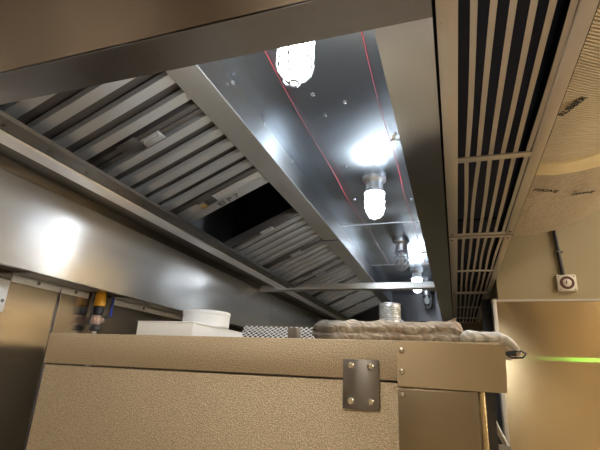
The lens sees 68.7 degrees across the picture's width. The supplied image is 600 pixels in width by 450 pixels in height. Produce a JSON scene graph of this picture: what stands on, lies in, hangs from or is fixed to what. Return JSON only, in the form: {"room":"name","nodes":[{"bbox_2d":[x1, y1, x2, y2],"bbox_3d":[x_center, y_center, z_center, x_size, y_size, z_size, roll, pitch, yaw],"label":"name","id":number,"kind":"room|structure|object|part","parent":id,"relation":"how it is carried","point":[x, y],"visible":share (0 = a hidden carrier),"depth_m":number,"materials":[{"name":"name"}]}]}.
{"room":"commercial kitchen","nodes":[
{"label":"commercial kitchen","id":0,"kind":"room"},
{"bbox_2d":[0,169,331,449],"bbox_3d":[-1.105,0.309,1.687,0.100,3.400,9.300,-4,-20,18],"label":"wall","id":1,"kind":"structure","parent":0,"point":[26,318],"depth_m":1.69,"materials":[{"name":"metal"}]},
{"bbox_2d":[0,278,10,311],"bbox_3d":[-1.091,0.236,1.525,0.037,0.115,0.135,-4,-20,18],"label":"junction box","id":2,"kind":"object","parent":1,"relation":"attached to","point":[4,284],"visible":1,"depth_m":1.57,"materials":[{"name":"metal"}]},
{"bbox_2d":[23,289,60,449],"bbox_3d":[-1.045,1.114,1.549,0.004,1.795,0.008,-4,-20,18],"label":"trim","id":3,"kind":"structure","parent":1,"relation":"attached to","point":[59,294],"depth_m":1.72,"materials":[{"name":"metal"}]},
{"bbox_2d":[11,272,104,298],"bbox_3d":[-0.968,0.251,1.793,0.100,0.035,0.380,-4,-20,18],"label":"strip","id":4,"kind":"object","parent":1,"relation":"attached to","point":[26,278],"visible":0.97,"depth_m":1.78,"materials":[{"name":"metal"}]},
{"bbox_2d":[85,292,114,365],"bbox_3d":[-0.937,1.164,1.710,0.050,1.814,0.136,-4,-20,18],"label":"gas valve","id":5,"kind":"object","parent":1,"relation":"attached to","point":[96,319],"visible":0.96,"depth_m":1.95,"materials":[{"name":"paint"}]},
{"bbox_3d":[-0.873,0.382,2.037,0.006,0.088,0.014,-4,-20,18],"label":"lever","id":6,"kind":"part","parent":5,"relation":"part of","materials":[{"name":"blue plastic"}]},
{"bbox_2d":[112,297,182,319],"bbox_3d":[-0.733,0.487,2.448,0.100,0.035,0.790,-4,-20,18],"label":"strip","id":7,"kind":"object","parent":1,"relation":"attached to","point":[126,302],"visible":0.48,"depth_m":2.32,"materials":[{"name":"metal"}]},
{"bbox_2d":[0,169,321,338],"bbox_3d":[-0.570,0.466,2.841,0.160,0.300,5.600,-4,-20,18],"label":"wall panel","id":8,"kind":"object","parent":1,"relation":"attached to","point":[45,233],"visible":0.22,"depth_m":1.92,"materials":[{"name":"metal"}]},
{"bbox_2d":[0,0,599,321],"bbox_3d":[0.404,-0.043,2.982,1.658,0.855,4.460,-4,-20,18],"label":"exhaust hood","id":9,"kind":"object","parent":8,"relation":"attached to","point":[214,50],"depth_m":1.44,"materials":[{"name":"metal"}]},
{"bbox_2d":[0,71,197,166],"bbox_3d":[-0.607,-0.379,1.261,0.464,0.247,0.490,-4,-20,18],"label":"filter","id":10,"kind":"object","parent":9,"relation":"on","point":[125,137],"visible":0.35,"depth_m":1.33,"materials":[{"name":"metal"}]},
{"bbox_3d":[-0.607,-0.379,1.261,0.488,0.049,0.470,-27,-25,9],"label":"frame","id":11,"kind":"part","parent":10,"relation":"part of","materials":[{"name":"metal"}]},
{"bbox_3d":[-0.569,-0.264,1.456,0.075,0.004,0.044,-27,-26,9],"label":"latch plate","id":12,"kind":"part","parent":10,"relation":"part of","materials":[{"name":"metal"}]},
{"bbox_3d":[-0.311,-0.758,0.996,1.652,0.854,0.003,-4,-20,18],"label":"panel","id":13,"kind":"part","parent":9,"relation":"part of","materials":[{"name":"metal"}]},
{"bbox_3d":[-0.216,0.378,3.052,0.080,0.040,4.453,-4,-20,18],"label":"rail","id":14,"kind":"part","parent":9,"relation":"part of","materials":[{"name":"metal"}]},
{"bbox_2d":[96,107,257,213],"bbox_3d":[-0.455,-0.227,1.685,0.464,0.247,0.490,-4,-20,18],"label":"filter","id":15,"kind":"object","parent":9,"relation":"on","point":[195,122],"visible":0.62,"depth_m":1.65,"materials":[{"name":"metal"}]},
{"bbox_3d":[-0.491,-0.283,1.468,0.075,0.016,0.044,-27,-25,9],"label":"latch plate","id":16,"kind":"part","parent":15,"relation":"part of","materials":[{"name":"metal"}]},
{"bbox_3d":[-0.416,-0.111,1.880,0.075,0.004,0.044,-27,-26,9],"label":"latch plate","id":17,"kind":"part","parent":15,"relation":"part of","materials":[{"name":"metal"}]},
{"bbox_3d":[-0.390,-0.103,1.921,0.050,0.006,0.038,-27,-26,9],"label":"latch plate","id":18,"kind":"part","parent":9,"relation":"part of","materials":[{"name":"metal"}]},
{"bbox_3d":[-0.357,-0.125,1.949,0.456,0.231,0.116,-4,-20,18],"label":"blank filter panel","id":19,"kind":"part","parent":9,"relation":"part of","materials":[{"name":"silver metal"}]},
{"bbox_2d":[224,207,321,267],"bbox_3d":[-0.138,0.092,2.572,0.464,0.247,0.490,-4,-20,18],"label":"filter","id":20,"kind":"object","parent":9,"relation":"on","point":[267,251],"visible":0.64,"depth_m":2.51,"materials":[{"name":"metal"}]},
{"bbox_3d":[-0.173,0.036,2.355,0.075,0.016,0.044,-27,-25,9],"label":"latch plate","id":21,"kind":"part","parent":20,"relation":"part of","materials":[{"name":"metal"}]},
{"bbox_3d":[-0.099,0.207,2.767,0.075,0.004,0.044,-27,-26,9],"label":"latch plate","id":22,"kind":"part","parent":20,"relation":"part of","materials":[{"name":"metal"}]},
{"bbox_2d":[275,41,315,87],"bbox_3d":[-0.011,-0.454,1.143,0.110,0.208,0.110,-4,-20,18],"label":"lamp","id":23,"kind":"object","parent":9,"relation":"attached to","point":[295,61],"visible":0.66,"depth_m":1.10,"materials":[{"name":"white glass"}]},
{"bbox_3d":[-0.012,-0.425,1.133,0.082,0.122,0.082,-4,-20,18],"label":"globe","id":24,"kind":"part","parent":23,"relation":"part of","materials":[{"name":"white glass"}]},
{"bbox_2d":[266,239,340,282],"bbox_3d":[0.015,0.245,2.996,0.464,0.247,0.490,-4,-20,18],"label":"filter","id":25,"kind":"object","parent":9,"relation":"on","point":[302,263],"visible":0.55,"depth_m":2.99,"materials":[{"name":"metal"}]},
{"bbox_3d":[-0.021,0.189,2.779,0.075,0.016,0.044,-27,-25,9],"label":"latch plate","id":26,"kind":"part","parent":25,"relation":"part of","materials":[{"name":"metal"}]},
{"bbox_3d":[0.108,0.342,3.249,0.457,0.231,0.090,-4,-20,18],"label":"blank filter panel","id":27,"kind":"part","parent":9,"relation":"part of","materials":[{"name":"silver metal"}]},
{"bbox_2d":[265,52,386,260],"bbox_3d":[0.267,-0.129,2.328,0.010,0.022,2.960,-4,-20,18],"label":"cord","id":28,"kind":"object","parent":9,"relation":"attached to","point":[265,52],"visible":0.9,"depth_m":1.70,"materials":[{"name":"red"}]},
{"bbox_2d":[298,262,356,295],"bbox_3d":[0.197,0.428,3.506,0.464,0.247,0.490,-4,-20,18],"label":"filter","id":29,"kind":"object","parent":9,"relation":"on","point":[339,273],"visible":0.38,"depth_m":3.47,"materials":[{"name":"metal"}]},
{"bbox_3d":[0.582,0.054,2.882,0.537,0.010,4.453,-4,-20,18],"label":"ceiling panel","id":30,"kind":"part","parent":9,"relation":"part of","materials":[{"name":"metal"}]},
{"bbox_2d":[313,276,362,304],"bbox_3d":[0.349,0.581,3.931,0.464,0.247,0.490,-4,-20,18],"label":"filter","id":31,"kind":"object","parent":9,"relation":"on","point":[328,297],"visible":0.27,"depth_m":3.94,"materials":[{"name":"metal"}]},
{"bbox_2d":[259,281,434,291],"bbox_3d":[0.300,0.447,3.158,1.281,0.047,0.050,-4,-20,18],"label":"bar","id":32,"kind":"object","parent":9,"relation":"attached to","point":[429,285],"visible":0.84,"depth_m":3.11,"materials":[{"name":"metal"}]},
{"bbox_2d":[328,291,374,311],"bbox_3d":[0.501,0.733,4.355,0.464,0.247,0.490,-4,-20,18],"label":"filter","id":33,"kind":"object","parent":9,"relation":"on","point":[352,300],"visible":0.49,"depth_m":4.36,"materials":[{"name":"metal"}]},
{"bbox_2d":[340,296,381,317],"bbox_3d":[0.653,0.886,4.780,0.464,0.247,0.490,-4,-20,18],"label":"filter","id":34,"kind":"object","parent":9,"relation":"on","point":[360,308],"visible":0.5,"depth_m":4.78,"materials":[{"name":"metal"}]},
{"bbox_2d":[363,173,385,219],"bbox_3d":[0.349,-0.124,2.056,0.110,0.208,0.110,-4,-20,18],"label":"lamp","id":35,"kind":"object","parent":9,"relation":"attached to","point":[374,182],"visible":1,"depth_m":2.03,"materials":[{"name":"white glass"}]},
{"bbox_3d":[0.348,-0.095,2.046,0.082,0.122,0.082,-4,-20,18],"label":"globe","id":36,"kind":"part","parent":35,"relation":"part of","materials":[{"name":"white glass"}]},
{"bbox_2d":[361,32,424,263],"bbox_3d":[0.538,-0.150,2.239,0.010,0.014,2.960,-4,-20,18],"label":"cord","id":37,"kind":"object","parent":9,"relation":"attached to","point":[361,32],"visible":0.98,"depth_m":1.61,"materials":[{"name":"red"}]},
{"bbox_2d":[393,239,408,270],"bbox_3d":[0.692,0.210,2.985,0.110,0.208,0.110,-4,-20,18],"label":"lamp","id":38,"kind":"object","parent":9,"relation":"attached to","point":[400,244],"visible":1,"depth_m":2.97,"materials":[{"name":"clear glass"}]},
{"bbox_3d":[0.691,0.226,2.980,0.056,0.091,0.055,-4,-20,18],"label":"bulb","id":39,"kind":"part","parent":38,"relation":"part of","materials":[{"name":"white plastic"}]},
{"bbox_2d":[410,268,422,293],"bbox_3d":[0.994,0.481,3.732,0.110,0.208,0.110,-4,-20,18],"label":"lamp","id":40,"kind":"object","parent":9,"relation":"attached to","point":[416,272],"visible":0.6,"depth_m":3.71,"materials":[{"name":"white glass"}]},
{"bbox_3d":[0.993,0.510,3.723,0.082,0.122,0.082,-4,-20,18],"label":"globe","id":41,"kind":"part","parent":40,"relation":"part of","materials":[{"name":"white glass"}]},
{"bbox_2d":[422,290,431,308],"bbox_3d":[1.286,0.742,4.454,0.110,0.208,0.110,-4,-20,18],"label":"lamp","id":42,"kind":"object","parent":9,"relation":"attached to","point":[426,293],"visible":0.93,"depth_m":4.43,"materials":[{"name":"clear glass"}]},
{"bbox_3d":[1.286,0.757,4.448,0.056,0.091,0.055,-4,-20,18],"label":"bulb","id":43,"kind":"part","parent":42,"relation":"part of","materials":[{"name":"white plastic"}]},
{"bbox_2d":[453,310,480,322],"bbox_3d":[1.689,0.930,4.449,0.253,0.086,0.370,-4,-20,18],"label":"grille","id":44,"kind":"object","parent":9,"relation":"attached to","point":[458,311],"visible":0.71,"depth_m":4.43,"materials":[{"name":"metal"}]},
{"bbox_3d":[1.688,0.953,4.441,0.253,0.033,0.370,-4,-20,18],"label":"frame","id":45,"kind":"part","parent":44,"relation":"part of","materials":[{"name":"metal"}]},
{"bbox_2d":[452,282,489,317],"bbox_3d":[1.414,0.655,3.682,0.253,0.086,1.310,-4,-20,18],"label":"grille","id":46,"kind":"object","parent":9,"relation":"attached to","point":[461,301],"visible":0.94,"depth_m":3.59,"materials":[{"name":"metal"}]},
{"bbox_3d":[1.413,0.677,3.675,0.253,0.033,1.310,-4,-20,18],"label":"frame","id":47,"kind":"part","parent":46,"relation":"part of","materials":[{"name":"metal"}]},
{"bbox_2d":[449,217,511,292],"bbox_3d":[0.987,0.226,2.490,0.253,0.086,1.325,-4,-20,18],"label":"grille","id":48,"kind":"object","parent":9,"relation":"attached to","point":[470,256],"visible":0.98,"depth_m":2.29,"materials":[{"name":"metal"}]},
{"bbox_2d":[435,0,599,236],"bbox_3d":[0.551,-0.212,1.272,0.253,0.086,1.365,-4,-20,18],"label":"grille","id":49,"kind":"object","parent":9,"relation":"attached to","point":[493,54],"visible":1,"depth_m":1.00,"materials":[{"name":"metal"}]},
{"bbox_2d":[332,283,502,449],"bbox_3d":[2.691,1.668,5.109,4.950,3.400,0.100,-4,-20,18],"label":"wall","id":50,"kind":"structure","parent":0,"point":[478,327],"depth_m":5.41,"materials":[{"name":"beige paint"}]},
{"bbox_2d":[495,209,599,298],"bbox_3d":[2.671,0.721,2.339,2.915,3.400,0.140,-4,-20,18],"label":"wall partition","id":51,"kind":"structure","parent":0,"point":[529,268],"depth_m":2.81,"materials":[{"name":"beige paint"}]},
{"bbox_2d":[491,299,599,449],"bbox_3d":[2.436,1.351,2.059,2.660,2.006,0.104,-4,-20,18],"label":"sheet","id":52,"kind":"object","parent":51,"relation":"attached to","point":[551,401],"visible":1,"depth_m":2.53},
{"bbox_2d":[552,230,564,274],"bbox_3d":[1.656,0.102,2.829,0.049,0.451,0.030,-4,-20,18],"label":"conduit","id":53,"kind":"object","parent":51,"relation":"attached to","point":[557,251],"visible":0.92,"depth_m":2.79,"materials":[{"name":"paint"}]},
{"bbox_2d":[556,275,577,291],"bbox_3d":[1.659,0.360,2.728,0.108,0.104,0.042,-4,-20,18],"label":"fire alarm","id":54,"kind":"object","parent":51,"relation":"attached to","point":[565,283],"visible":1,"depth_m":2.72,"materials":[{"name":"beige plastic"}]},
{"bbox_3d":[1.272,-1.493,1.483,4.950,0.100,9.500,-4,-20,18],"label":"ceiling","id":55,"kind":"structure","parent":0,"visible":0},
{"bbox_2d":[512,4,599,236],"bbox_3d":[1.026,-0.973,1.188,0.742,1.095,3.350,-4,-20,18],"label":"duct","id":56,"kind":"object","parent":55,"relation":"hanging from","point":[564,191],"visible":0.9,"depth_m":1.68,"materials":[{"name":"fabric"}]},
{"bbox_3d":[1.107,1.816,0.353,4.950,0.100,9.500,-4,-20,18],"label":"floor","id":57,"kind":"structure","parent":0,"visible":0},
{"bbox_2d":[26,333,510,449],"bbox_3d":[-0.027,1.156,1.186,1.155,1.577,0.962,-4,-20,18],"label":"cabinet","id":58,"kind":"object","parent":57,"relation":"on","point":[432,403],"visible":1,"depth_m":0.96,"materials":[{"name":"metal"}]},
{"bbox_2d":[136,321,242,336],"bbox_3d":[-0.371,0.391,1.535,0.210,0.064,0.354,-4,-20,18],"label":"cardboard box","id":59,"kind":"object","parent":58,"relation":"on","point":[175,328],"visible":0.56,"depth_m":1.39,"materials":[{"name":"white cardboard"}]},
{"bbox_2d":[182,309,230,328],"bbox_3d":[-0.335,0.341,1.568,0.169,0.055,0.169,-4,-20,18],"label":"tub","id":60,"kind":"object","parent":59,"relation":"on","point":[221,319],"visible":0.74,"depth_m":1.50,"materials":[{"name":"white plastic"}]},
{"bbox_3d":[-0.334,0.321,1.574,0.169,0.014,0.169,-4,-20,18],"label":"tub lid","id":61,"kind":"part","parent":60,"relation":"part of","materials":[{"name":"white plastic"}]},
{"bbox_3d":[-0.002,0.451,1.437,1.130,0.078,0.950,-4,-20,18],"label":"lid","id":62,"kind":"part","parent":58,"relation":"part of","materials":[{"name":"paint"}]},
{"bbox_2d":[241,326,314,338],"bbox_3d":[-0.052,0.347,1.376,0.301,0.068,0.107,-2,-19,13],"label":"metal sheet","id":63,"kind":"object","parent":58,"relation":"on","point":[292,332],"visible":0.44,"depth_m":1.41,"materials":[{"name":"silver metal"}]},
{"bbox_3d":[-0.017,0.326,1.320,0.040,0.034,0.003,-4,-20,18],"label":"tag plate","id":64,"kind":"part","parent":63,"relation":"part of","materials":[{"name":"metal"}]},
{"bbox_3d":[0.125,0.327,0.900,0.076,0.097,0.005,-4,-20,18],"label":"hinge plate","id":65,"kind":"part","parent":58,"relation":"part of","materials":[{"name":"metal"}]},
{"bbox_2d":[312,318,463,341],"bbox_3d":[0.225,0.276,1.126,0.367,0.070,0.153,-4,-20,18],"label":"rolled blanket","id":66,"kind":"object","parent":58,"relation":"on","point":[449,331],"visible":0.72,"depth_m":1.06,"materials":[{"name":"beige fabric"}]},
{"bbox_2d":[379,302,403,321],"bbox_3d":[0.371,0.405,1.684,0.137,0.203,0.087,-4,-20,18],"label":"coil","id":67,"kind":"object","parent":58,"relation":"on","point":[389,311],"visible":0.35,"depth_m":1.68,"materials":[{"name":"silver metal"}]},
{"bbox_3d":[0.235,0.929,0.646,0.148,1.284,0.006,-4,-20,18],"label":"plate","id":68,"kind":"part","parent":58,"relation":"part of","materials":[{"name":"metal"}]},
{"bbox_3d":[0.293,0.275,0.858,0.204,0.090,0.005,-4,-20,18],"label":"plate","id":69,"kind":"part","parent":58,"relation":"part of","materials":[{"name":"metal"}]},
{"bbox_3d":[0.316,0.901,0.633,0.011,1.235,0.011,-4,-20,18],"label":"corner rod","id":70,"kind":"part","parent":58,"relation":"part of","materials":[{"name":"metal"}]},
{"bbox_2d":[460,330,521,359],"bbox_3d":[0.442,0.287,1.040,0.118,0.055,0.282,-4,-20,18],"label":"quilted blanket","id":71,"kind":"object","parent":58,"relation":"on","point":[468,335],"visible":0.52,"depth_m":0.92,"materials":[{"name":"white fabric"}]},
{"bbox_2d":[506,350,526,358],"bbox_3d":[0.445,0.267,0.904,0.041,0.018,0.016,-4,-20,18],"label":"wire hook","id":72,"kind":"object","parent":71,"relation":"attached to","point":[509,354],"visible":0.91,"depth_m":0.90,"materials":[{"name":"black metal"}]},
{"bbox_3d":[0.453,0.476,1.001,0.045,0.080,0.020,-4,-20,18],"label":"lever handle","id":73,"kind":"part","parent":58,"relation":"part of","materials":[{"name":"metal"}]},
{"bbox_2d":[481,299,502,444],"bbox_3d":[1.294,1.521,2.836,0.085,2.078,0.090,-4,-20,18],"label":"post","id":74,"kind":"object","parent":57,"relation":"on","point":[485,303],"visible":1,"depth_m":3.08,"materials":[{"name":"metal"}]}
]}

